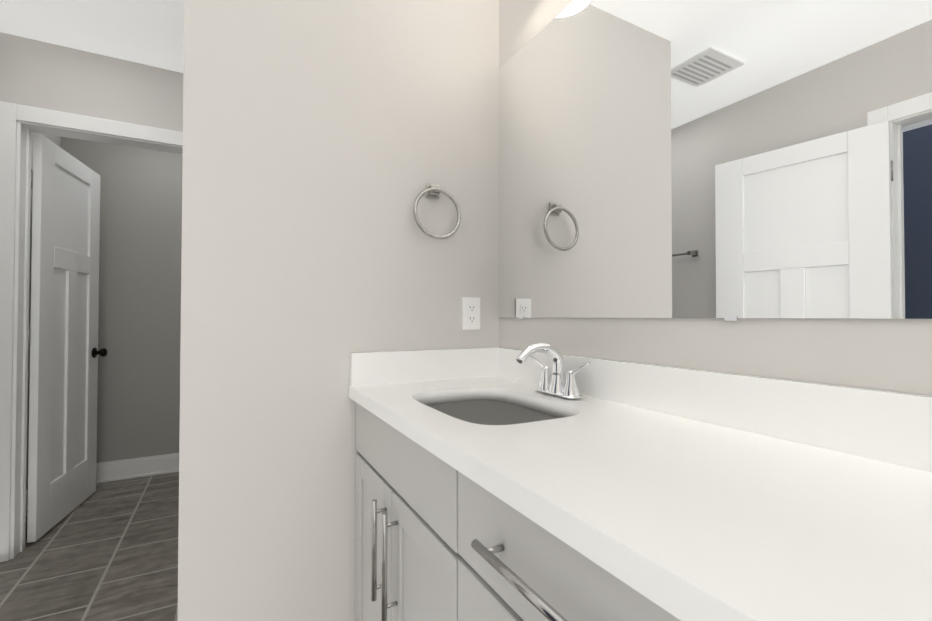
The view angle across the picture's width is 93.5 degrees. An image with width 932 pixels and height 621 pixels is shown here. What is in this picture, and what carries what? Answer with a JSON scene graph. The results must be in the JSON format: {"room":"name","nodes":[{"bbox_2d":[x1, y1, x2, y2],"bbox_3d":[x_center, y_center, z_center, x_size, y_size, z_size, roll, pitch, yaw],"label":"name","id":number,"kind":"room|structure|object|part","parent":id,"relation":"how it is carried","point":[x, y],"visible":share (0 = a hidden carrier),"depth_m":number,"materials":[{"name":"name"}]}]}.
{"room":"bathroom","nodes":[
{"label":"bathroom","id":0,"kind":"room"},
{"bbox_2d":[26,132,60,490],"bbox_3d":[-1.415,-0.093,0.441,0.100,2.440,5.700,1,-1,-28],"label":"wall","id":1,"kind":"structure","parent":0,"point":[56,140],"depth_m":2.48,"materials":[{"name":"white paint"}]},
{"bbox_2d":[0,472,178,620],"bbox_3d":[-1.490,1.150,0.326,4.240,0.050,5.800,1,-1,-28],"label":"floor","id":2,"kind":"structure","parent":0,"point":[106,551],"depth_m":1.99,"materials":[{"name":"tile"}]},
{"bbox_2d":[349,342,931,620],"bbox_3d":[0.372,0.604,0.545,0.562,1.055,2.098,1,-1,-28],"label":"bathroom vanity","id":3,"kind":"object","parent":2,"relation":"on","point":[540,481],"visible":1,"depth_m":0.65,"materials":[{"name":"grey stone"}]},
{"bbox_2d":[516,342,590,399],"bbox_3d":[0.204,0.157,1.172,0.163,0.145,0.253,1,-1,-28],"label":"faucet","id":4,"kind":"object","parent":3,"relation":"on","point":[556,387],"depth_m":1.18,"materials":[{"name":"silver metal"}]},
{"bbox_2d":[0,32,182,131],"bbox_3d":[-1.409,-0.063,2.488,1.860,2.440,0.115,1,-1,-28],"label":"wall","id":5,"kind":"structure","parent":0,"point":[41,74],"depth_m":2.18,"materials":[{"name":"white paint"}]},
{"bbox_2d":[26,134,106,542],"bbox_3d":[-2.229,0.135,2.497,0.196,2.018,0.677,1,-1,-28],"label":"door","id":6,"kind":"structure","parent":5,"relation":"in","point":[62,445],"depth_m":2.40,"materials":[{"name":"white wood"}]},
{"bbox_3d":[-2.156,0.138,2.170,0.014,1.676,0.033,1,-1,-28],"label":"far door hinge set","id":7,"kind":"part","parent":6,"relation":"part of","materials":[{"name":"black metal"}]},
{"bbox_3d":[-2.355,0.265,2.753,0.169,0.066,0.104,1,-1,-28],"label":"knob","id":8,"kind":"part","parent":6,"relation":"part of","materials":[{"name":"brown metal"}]},
{"bbox_2d":[0,101,182,561],"bbox_3d":[-1.821,0.097,2.263,0.859,2.113,0.151,1,-1,-28],"label":"door frame","id":9,"kind":"structure","parent":5,"relation":"attached to","point":[11,114],"depth_m":2.06,"materials":[{"name":"white wood"}]},
{"bbox_2d":[0,0,183,72],"bbox_3d":[-1.486,-1.354,0.363,4.240,0.080,5.800,1,-1,-28],"label":"ceiling","id":10,"kind":"structure","parent":0,"point":[149,32],"depth_m":1.99,"materials":[{"name":"white paint"}]},
{"bbox_2d":[60,137,182,462],"bbox_3d":[-1.887,-0.051,3.369,1.860,2.440,0.100,1,-1,-28],"label":"wall","id":11,"kind":"structure","parent":0,"point":[139,340],"depth_m":3.08,"materials":[{"name":"grey paint"}]},
{"bbox_2d":[96,453,178,482],"bbox_3d":[-2.119,1.100,3.158,1.270,0.133,0.022,1,-1,-28],"label":"baseboard","id":12,"kind":"structure","parent":11,"relation":"attached to","point":[109,471],"depth_m":3.06,"materials":[{"name":"white wood"}]},
{"bbox_2d":[177,0,498,620],"bbox_3d":[-0.338,-0.077,1.430,0.984,2.440,0.115,1,-1,-28],"label":"wall","id":13,"kind":"structure","parent":0,"point":[325,142],"depth_m":1.29,"materials":[{"name":"white paint"}]},
{"bbox_2d":[413,183,460,238],"bbox_3d":[-0.101,-0.331,1.463,0.173,0.194,0.058,1,-1,-28],"label":"towel ring","id":14,"kind":"object","parent":13,"relation":"attached to","point":[433,191],"visible":1,"depth_m":1.45,"materials":[{"name":"silver metal"}]},
{"bbox_2d":[462,297,479,329],"bbox_3d":[0.020,0.010,1.551,0.070,0.114,0.009,1,-1,-28],"label":"electrical outlet plate","id":15,"kind":"object","parent":13,"relation":"attached to","point":[470,313],"visible":1,"depth_m":1.55,"materials":[{"name":"white plastic"}]},
{"bbox_2d":[499,0,931,395],"bbox_3d":[0.332,-0.077,1.330,0.100,2.440,5.800,1,-1,-28],"label":"wall","id":16,"kind":"structure","parent":0,"point":[893,355],"depth_m":0.85,"materials":[{"name":"white paint"}]},
{"bbox_2d":[498,0,931,320],"bbox_3d":[0.619,-0.442,0.692,0.008,0.919,2.097,1,-1,-28],"label":"mirror","id":17,"kind":"object","parent":16,"relation":"attached to","point":[731,160],"visible":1,"depth_m":0.89,"materials":[{"name":"clear glass"}]}
]}

